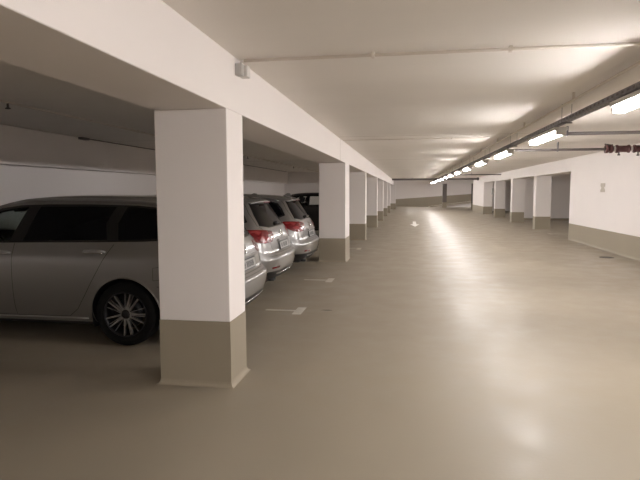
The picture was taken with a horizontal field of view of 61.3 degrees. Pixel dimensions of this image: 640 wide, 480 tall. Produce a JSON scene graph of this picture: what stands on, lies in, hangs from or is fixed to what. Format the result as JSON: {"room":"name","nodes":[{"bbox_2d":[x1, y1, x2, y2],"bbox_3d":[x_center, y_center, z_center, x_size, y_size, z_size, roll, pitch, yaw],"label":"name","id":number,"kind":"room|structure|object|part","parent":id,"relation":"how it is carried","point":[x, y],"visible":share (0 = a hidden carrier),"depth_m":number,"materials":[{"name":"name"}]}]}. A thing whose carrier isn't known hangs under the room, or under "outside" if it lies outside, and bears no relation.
{"room":"parking garage","nodes":[
{"label":"parking garage","id":0,"kind":"room"},
{"bbox_2d":[0,165,283,205],"bbox_3d":[-5.343,-0.451,7.862,0.300,2.547,41.800,1,5,9],"label":"wall","id":1,"kind":"structure","parent":0,"point":[17,183],"depth_m":10.40,"materials":[{"name":"paint"}]},
{"bbox_2d":[0,124,287,183],"bbox_3d":[-5.099,-1.406,7.585,0.250,0.597,41.500,1,5,9],"label":"beam","id":2,"kind":"structure","parent":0,"point":[19,146],"depth_m":10.11,"materials":[{"name":"paint"}]},
{"bbox_2d":[0,0,393,184],"bbox_3d":[1.149,-2.333,16.899,0.572,0.423,62.000,1,5,9],"label":"beam","id":3,"kind":"structure","parent":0,"point":[144,53],"depth_m":3.03,"materials":[{"name":"paint"}]},
{"bbox_2d":[235,60,249,78],"bbox_3d":[-0.609,-1.345,4.257,0.075,0.121,0.175,1,5,9],"label":"junction box","id":4,"kind":"object","parent":3,"relation":"attached to","point":[242,71],"visible":1,"depth_m":4.21,"materials":[{"name":"grey plastic"}]},
{"bbox_2d":[284,184,318,194],"bbox_3d":[0.385,-2.233,27.870,4.485,2.547,0.300,1,5,9],"label":"wall","id":5,"kind":"structure","parent":0,"point":[288,188],"depth_m":27.91,"materials":[{"name":"paint"}]},
{"bbox_2d":[288,172,318,183],"bbox_3d":[0.460,-3.181,27.519,4.225,0.597,0.200,1,5,9],"label":"beam","id":6,"kind":"structure","parent":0,"point":[293,177],"depth_m":27.63,"materials":[{"name":"paint"}]},
{"bbox_2d":[0,206,639,479],"bbox_3d":[6.042,-0.296,21.359,19.000,0.200,72.600,1,5,9],"label":"floor","id":7,"kind":"structure","parent":0,"point":[460,343],"depth_m":4.33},
{"bbox_2d":[0,195,266,344],"bbox_3d":[-2.983,0.209,6.313,4.620,1.488,2.265,1,5,9],"label":"car","id":8,"kind":"object","parent":7,"relation":"on","point":[80,259],"visible":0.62,"depth_m":5.38,"materials":[{"name":"silver metal"}]},
{"bbox_3d":[-3.536,0.180,5.636,1.130,1.132,0.326,1,5,9],"label":"door","id":9,"kind":"part","parent":8,"relation":"part of","materials":[{"name":"silver metal"}]},
{"bbox_3d":[-3.192,0.807,5.584,1.900,0.060,0.060,1,5,9],"label":"sill","id":10,"kind":"part","parent":8,"relation":"part of","materials":[{"name":"black"}]},
{"bbox_3d":[-2.527,0.189,5.474,1.085,1.135,0.338,1,5,9],"label":"door","id":11,"kind":"part","parent":8,"relation":"part of","materials":[{"name":"silver metal"}]},
{"bbox_3d":[-2.310,-0.375,5.562,1.868,0.122,0.028,1,5,9],"label":"roof rail","id":12,"kind":"part","parent":8,"relation":"part of","materials":[{"name":"grey metal"}]},
{"bbox_3d":[-2.205,0.109,5.251,0.244,0.041,0.053,1,5,9],"label":"handle","id":13,"kind":"part","parent":8,"relation":"part of","materials":[{"name":"grey metal"}]},
{"bbox_3d":[-0.786,0.263,5.952,0.022,0.098,0.510,1,5,9],"label":"plate","id":14,"kind":"part","parent":8,"relation":"part of","materials":[{"name":"grey metal"}]},
{"bbox_2d":[252,237,258,250],"bbox_3d":[-0.855,0.039,6.637,0.199,0.197,0.553,-3,6,-30],"label":"tail lamp","id":15,"kind":"object","parent":8,"relation":"attached to","point":[254,243],"depth_m":6.43,"materials":[{"name":"red"}]},
{"bbox_2d":[154,108,250,388],"bbox_3d":[-0.941,0.060,4.330,0.632,2.124,0.456,1,5,9],"label":"concrete pillar","id":16,"kind":"structure","parent":7,"relation":"on","point":[199,152],"depth_m":4.15,"materials":[{"name":"paint"}]},
{"bbox_2d":[155,193,294,282],"bbox_3d":[-2.746,0.003,8.642,4.620,1.488,2.265,1,5,9],"label":"car","id":17,"kind":"object","parent":7,"relation":"on","point":[276,251],"visible":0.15,"depth_m":7.83,"materials":[{"name":"silver metal"}]},
{"bbox_2d":[247,230,273,243],"bbox_3d":[-0.838,-0.049,7.631,0.553,0.197,0.199,-5,7,-41],"label":"tail lamp","id":18,"kind":"object","parent":17,"relation":"attached to","point":[260,236],"depth_m":7.58,"materials":[{"name":"red plastic"}]},
{"bbox_3d":[-0.548,0.056,8.286,0.022,0.098,0.510,1,5,9],"label":"plate","id":19,"kind":"part","parent":17,"relation":"part of","materials":[{"name":"grey metal"}]},
{"bbox_2d":[243,193,318,261],"bbox_3d":[-2.357,-0.195,10.874,4.620,1.488,2.265,1,5,9],"label":"car","id":20,"kind":"object","parent":7,"relation":"on","point":[303,237],"visible":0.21,"depth_m":9.96,"materials":[{"name":"silver metal"}]},
{"bbox_3d":[-1.684,-0.779,10.124,1.868,0.122,0.028,1,5,9],"label":"roof rail","id":21,"kind":"part","parent":20,"relation":"part of","materials":[{"name":"grey metal"}]},
{"bbox_2d":[283,221,304,231],"bbox_3d":[-0.450,-0.246,9.859,0.553,0.197,0.199,-5,7,-41],"label":"tail lamp","id":22,"kind":"object","parent":20,"relation":"attached to","point":[292,226],"depth_m":9.78,"materials":[{"name":"red plastic"}]},
{"bbox_2d":[266,307,306,313],"bbox_3d":[-0.452,0.897,6.900,0.495,0.002,0.400,1,5,9],"label":"floor marking","id":23,"kind":"object","parent":7,"relation":"on","point":[299,310],"visible":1,"depth_m":6.88,"materials":[{"name":"paint"}]},
{"bbox_2d":[304,278,334,281],"bbox_3d":[-0.023,0.686,9.282,0.505,0.002,0.400,1,5,9],"label":"floor marking","id":24,"kind":"object","parent":7,"relation":"on","point":[328,279],"visible":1,"depth_m":9.31,"materials":[{"name":"paint"}]},
{"bbox_2d":[290,192,366,230],"bbox_3d":[-0.658,-0.955,19.200,4.620,1.488,2.265,1,5,9],"label":"car","id":25,"kind":"object","parent":7,"relation":"on","point":[309,201],"visible":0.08,"depth_m":18.32,"materials":[{"name":"black paint"}]},
{"bbox_3d":[-0.201,-0.975,18.366,1.085,1.135,0.338,1,5,9],"label":"door","id":26,"kind":"part","parent":25,"relation":"part of","materials":[{"name":"black paint"}]},
{"bbox_2d":[318,163,350,261],"bbox_3d":[0.325,-0.620,11.999,0.632,2.124,0.860,1,5,9],"label":"concrete pillar","id":27,"kind":"structure","parent":7,"relation":"on","point":[333,177],"depth_m":11.62,"materials":[{"name":"paint"}]},
{"bbox_2d":[349,172,366,239],"bbox_3d":[1.173,-1.075,17.134,0.632,2.124,0.510,1,5,9],"label":"concrete pillar","id":28,"kind":"structure","parent":7,"relation":"on","point":[357,180],"depth_m":16.91,"materials":[{"name":"paint"}]},
{"bbox_2d":[366,177,377,227],"bbox_3d":[2.179,-1.616,23.228,0.632,2.124,0.510,1,5,9],"label":"concrete pillar","id":29,"kind":"structure","parent":7,"relation":"on","point":[372,182],"depth_m":23.00,"materials":[{"name":"paint"}]},
{"bbox_2d":[378,180,383,220],"bbox_3d":[3.055,-2.087,28.536,0.632,2.124,0.510,1,5,9],"label":"concrete pillar","id":30,"kind":"structure","parent":7,"relation":"on","point":[380,182],"depth_m":28.30,"materials":[{"name":"paint"}]},
{"bbox_2d":[383,182,387,215],"bbox_3d":[3.932,-2.558,33.843,0.632,2.124,0.510,1,5,9],"label":"concrete pillar","id":31,"kind":"structure","parent":7,"relation":"on","point":[385,183],"depth_m":33.61,"materials":[{"name":"paint"}]},
{"bbox_2d":[387,183,390,212],"bbox_3d":[4.840,-3.046,39.347,0.632,2.124,0.510,1,5,9],"label":"concrete pillar","id":32,"kind":"structure","parent":7,"relation":"on","point":[389,184],"depth_m":39.12,"materials":[{"name":"paint"}]},
{"bbox_2d":[442,184,446,207],"bbox_3d":[11.948,-4.379,51.816,0.460,2.547,0.560,1,5,9],"label":"concrete pillar","id":33,"kind":"structure","parent":7,"relation":"on","point":[444,186],"depth_m":51.60,"materials":[{"name":"grey paint"}]},
{"bbox_2d":[428,201,470,206],"bbox_3d":[15.502,-3.942,54.361,8.900,1.208,3.380,1,5,9],"label":"ramp","id":34,"kind":"object","parent":7,"relation":"on","point":[468,203],"visible":0.16,"depth_m":53.16,"materials":[{"name":"paint"}]},
{"bbox_2d":[471,183,472,208],"bbox_3d":[13.152,-3.752,46.535,0.260,2.220,0.360,1,5,9],"label":"concrete pillar","id":35,"kind":"structure","parent":7,"relation":"on","point":[472,183],"depth_m":46.45,"materials":[{"name":"grey paint"}]},
{"bbox_2d":[494,181,505,217],"bbox_3d":[10.555,-2.393,31.732,0.632,2.130,0.480,1,5,9],"label":"concrete pillar","id":36,"kind":"structure","parent":7,"relation":"on","point":[499,186],"depth_m":31.54,"materials":[{"name":"paint"}]},
{"bbox_2d":[510,179,524,222],"bbox_3d":[9.695,-1.931,26.522,0.632,2.130,0.480,1,5,9],"label":"concrete pillar","id":37,"kind":"structure","parent":7,"relation":"on","point":[517,185],"depth_m":26.32,"materials":[{"name":"paint"}]},
{"bbox_2d":[532,176,551,229],"bbox_3d":[8.883,-1.496,21.608,0.632,2.130,0.480,1,5,9],"label":"concrete pillar","id":38,"kind":"structure","parent":7,"relation":"on","point":[542,184],"depth_m":21.42,"materials":[{"name":"paint"}]},
{"bbox_2d":[0,0,639,178],"bbox_3d":[6.034,-3.057,21.116,19.000,0.250,72.600,1,5,9],"label":"ceiling","id":39,"kind":"structure","parent":0,"point":[491,95],"depth_m":5.04,"materials":[{"name":"paint"}]},
{"bbox_2d":[0,100,317,171],"bbox_3d":[-3.257,-1.613,7.211,0.060,0.110,41.000,1,5,9],"label":"pipe","id":40,"kind":"object","parent":39,"relation":"attached to","point":[2,101],"visible":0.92,"depth_m":7.33,"materials":[{"name":"beige metal"}]},
{"bbox_2d":[78,137,285,171],"bbox_3d":[-3.085,-2.670,18.688,0.100,0.042,17.400,1,5,9],"label":"cable","id":41,"kind":"object","parent":39,"relation":"attached to","point":[79,138],"visible":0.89,"depth_m":11.33,"materials":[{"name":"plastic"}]},
{"bbox_2d":[107,133,522,141],"bbox_3d":[1.085,-1.950,10.137,11.114,0.006,0.020,1,5,9],"label":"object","id":42,"kind":"structure","parent":39,"relation":"attached to","point":[515,133],"depth_m":10.02,"materials":[{"name":"beige"}]},
{"bbox_2d":[343,137,488,140],"bbox_3d":[1.853,-1.982,10.608,2.823,0.021,0.028,1,5,9],"label":"ceiling pipe","id":43,"kind":"object","parent":39,"relation":"attached to","point":[475,137],"visible":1,"depth_m":10.57,"materials":[{"name":"beige metal"}]},
{"bbox_2d":[392,177,478,179],"bbox_3d":[8.293,-4.394,38.938,6.143,0.232,0.210,1,5,9],"label":"ceiling pipe","id":44,"kind":"object","parent":39,"relation":"attached to","point":[477,178],"visible":0.84,"depth_m":38.90,"materials":[{"name":"grey metal"}]},
{"bbox_2d":[244,42,639,61],"bbox_3d":[0.929,-1.383,3.967,3.083,0.042,0.040,1,5,9],"label":"ceiling pipe","id":45,"kind":"object","parent":39,"relation":"attached to","point":[510,48],"visible":1,"depth_m":3.96,"materials":[{"name":"beige"}]},
{"bbox_2d":[445,173,500,174],"bbox_3d":[8.454,-3.639,29.821,2.984,0.135,0.076,1,5,9],"label":"ceiling pipe","id":46,"kind":"object","parent":39,"relation":"attached to","point":[471,173],"visible":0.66,"depth_m":29.76,"materials":[{"name":"grey metal"}]},
{"bbox_2d":[432,81,639,181],"bbox_3d":[4.405,-2.290,15.196,0.130,0.229,58.900,1,5,9],"label":"cable tray","id":47,"kind":"object","parent":39,"relation":"hanging from","point":[602,103],"visible":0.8,"depth_m":6.20,"materials":[{"name":"grey metal"}]},
{"bbox_2d":[463,165,472,170],"bbox_3d":[4.708,-2.297,17.231,0.160,0.140,1.500,1,5,9],"label":"tube light","id":48,"kind":"object","parent":47,"relation":"attached to","point":[469,167],"visible":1,"depth_m":16.75,"materials":[{"name":"white plastic"}]},
{"bbox_2d":[475,158,488,165],"bbox_3d":[4.165,-2.005,13.938,0.160,0.140,1.500,1,5,9],"label":"tube light","id":49,"kind":"object","parent":47,"relation":"attached to","point":[483,161],"visible":1,"depth_m":13.44,"materials":[{"name":"white plastic"}]},
{"bbox_2d":[494,148,514,158],"bbox_3d":[3.621,-1.713,10.645,0.160,0.140,1.500,1,5,9],"label":"tube light","id":50,"kind":"object","parent":47,"relation":"attached to","point":[506,152],"visible":1,"depth_m":10.32,"materials":[{"name":"white plastic"}]},
{"bbox_2d":[495,151,510,158],"bbox_3d":[3.621,-1.672,10.649,0.114,0.058,1.440,1,5,9],"label":"diffuser","id":51,"kind":"object","parent":50,"relation":"attached to","point":[501,154],"depth_m":10.55,"materials":[{"name":"white plastic"}]},
{"bbox_2d":[528,126,567,145],"bbox_3d":[3.078,-1.421,7.353,0.160,0.140,1.500,1,5,9],"label":"tube light","id":52,"kind":"object","parent":47,"relation":"attached to","point":[555,132],"visible":1,"depth_m":7.04,"materials":[{"name":"white plastic"}]},
{"bbox_2d":[530,131,561,144],"bbox_3d":[3.078,-1.380,7.356,0.114,0.058,1.440,1,5,9],"label":"diffuser","id":53,"kind":"object","parent":52,"relation":"attached to","point":[545,136],"depth_m":7.21,"materials":[{"name":"white plastic"}]},
{"bbox_2d":[609,89,639,113],"bbox_3d":[2.534,-1.129,4.060,0.160,0.140,1.500,1,5,9],"label":"tube light","id":54,"kind":"object","parent":47,"relation":"attached to","point":[631,101],"visible":1,"depth_m":4.50,"materials":[{"name":"white plastic"}]},
{"bbox_2d":[613,96,639,112],"bbox_3d":[2.534,-1.088,4.064,0.114,0.058,1.440,1,5,9],"label":"diffuser","id":55,"kind":"object","parent":54,"relation":"attached to","point":[625,104],"depth_m":4.51,"materials":[{"name":"white plastic"}]},
{"bbox_2d":[433,61,639,178],"bbox_3d":[4.257,-2.359,15.214,0.026,0.093,58.900,1,5,9],"label":"ceiling pipe","id":56,"kind":"object","parent":39,"relation":"attached to","point":[574,98],"visible":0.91,"depth_m":5.75,"materials":[{"name":"beige"}]},
{"bbox_2d":[514,142,605,151],"bbox_3d":[4.955,-1.978,11.470,2.060,0.198,0.072,1,5,9],"label":"ceiling pipe","id":57,"kind":"object","parent":39,"relation":"attached to","point":[557,149],"visible":0.91,"depth_m":11.42,"materials":[{"name":"grey metal"}]},
{"bbox_2d":[604,144,639,155],"bbox_3d":[6.413,-1.882,11.238,0.936,0.257,0.170,1,5,9],"label":"valve","id":58,"kind":"object","parent":57,"relation":"attached to","point":[610,148],"visible":1,"depth_m":11.21,"materials":[{"name":"red metal"}]},
{"bbox_2d":[562,126,639,135],"bbox_3d":[4.941,-1.742,8.543,2.984,0.153,0.072,1,5,9],"label":"ceiling pipe","id":59,"kind":"object","parent":39,"relation":"attached to","point":[567,132],"visible":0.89,"depth_m":8.60,"materials":[{"name":"grey metal"}]},
{"bbox_2d":[390,184,395,202],"bbox_3d":[6.107,-3.834,47.691,1.152,2.220,0.400,1,5,9],"label":"wall","id":60,"kind":"structure","parent":0,"point":[393,187],"depth_m":47.41,"materials":[{"name":"paint"}]},
{"bbox_2d":[390,203,395,208],"bbox_3d":[6.078,-2.965,47.562,1.157,0.511,0.015,1,5,9],"label":"baseboard","id":61,"kind":"structure","parent":60,"relation":"attached to","point":[392,205],"depth_m":47.49,"materials":[{"name":"paint"}]},
{"bbox_2d":[396,184,470,198],"bbox_3d":[11.904,-4.816,56.770,19.000,2.547,0.300,1,5,9],"label":"wall","id":62,"kind":"structure","parent":0,"point":[403,191],"depth_m":56.69,"materials":[{"name":"paint"}]},
{"bbox_2d":[396,194,470,205],"bbox_3d":[13.855,-4.348,56.341,15.000,1.680,0.032,1,5,9],"label":"trim","id":63,"kind":"structure","parent":62,"relation":"attached to","point":[437,200],"depth_m":56.72,"materials":[{"name":"paint"}]},
{"bbox_2d":[394,180,472,183],"bbox_3d":[12.400,-5.029,46.546,13.115,0.327,0.400,1,5,9],"label":"beam","id":64,"kind":"structure","parent":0,"point":[395,181],"depth_m":46.80,"materials":[{"name":"paint"}]},
{"bbox_2d":[473,182,492,206],"bbox_3d":[11.843,-3.086,39.536,0.572,2.130,6.300,1,5,9],"label":"wall","id":65,"kind":"structure","parent":0,"point":[482,196],"depth_m":36.58,"materials":[{"name":"paint"}]},
{"bbox_2d":[472,205,482,213],"bbox_3d":[11.551,-2.283,39.655,0.045,0.511,6.300,1,5,9],"label":"baseboard","id":66,"kind":"structure","parent":65,"relation":"attached to","point":[479,209],"depth_m":39.49,"materials":[{"name":"paint"}]},
{"bbox_2d":[483,207,491,213],"bbox_3d":[11.338,-2.007,36.533,0.578,0.511,0.055,1,5,9],"label":"baseboard","id":67,"kind":"structure","parent":65,"relation":"attached to","point":[486,210],"depth_m":36.51,"materials":[{"name":"paint"}]},
{"bbox_2d":[492,180,510,210],"bbox_3d":[15.414,-3.524,42.010,5.664,2.547,0.200,1,5,9],"label":"wall","id":68,"kind":"structure","parent":0,"point":[508,183],"depth_m":42.06,"materials":[{"name":"paint"}]},
{"bbox_2d":[473,158,570,183],"bbox_3d":[10.225,-3.487,29.644,0.572,0.417,26.200,1,5,9],"label":"beam","id":69,"kind":"structure","parent":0,"point":[559,167],"depth_m":21.88,"materials":[{"name":"paint"}]},
{"bbox_2d":[524,177,570,217],"bbox_3d":[13.351,-2.303,28.241,5.250,2.547,0.250,1,5,9],"label":"wall","id":70,"kind":"structure","parent":0,"point":[560,186],"depth_m":28.30,"materials":[{"name":"paint"}]},
{"bbox_2d":[524,218,568,219],"bbox_3d":[13.229,-1.079,28.235,5.060,0.110,0.015,1,5,9],"label":"baseboard","id":71,"kind":"structure","parent":70,"relation":"attached to","point":[524,218],"depth_m":28.37,"materials":[{"name":"paint"}]},
{"bbox_2d":[552,173,570,176],"bbox_3d":[13.303,-3.410,27.871,5.250,0.277,0.300,1,5,9],"label":"lintel","id":72,"kind":"object","parent":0,"point":[561,175],"depth_m":27.85,"materials":[{"name":"paint"}]},
{"bbox_2d":[569,143,639,236],"bbox_3d":[5.371,0.110,1.158,0.300,2.547,32.000,1,5,9],"label":"wall","id":73,"kind":"structure","parent":0,"point":[616,209],"depth_m":13.70,"materials":[{"name":"paint"}]},
{"bbox_2d":[600,183,604,191],"bbox_3d":[7.345,-1.359,14.030,0.006,0.230,0.320,1,5,9],"label":"wall sign","id":74,"kind":"object","parent":73,"relation":"attached to","point":[602,184],"visible":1,"depth_m":14.04,"materials":[{"name":"beige"}]},
{"bbox_2d":[567,223,639,260],"bbox_3d":[5.214,1.122,1.274,0.045,0.511,32.000,1,5,9],"label":"baseboard","id":75,"kind":"structure","parent":73,"relation":"attached to","point":[625,245],"depth_m":13.65,"materials":[{"name":"paint"}]}
]}

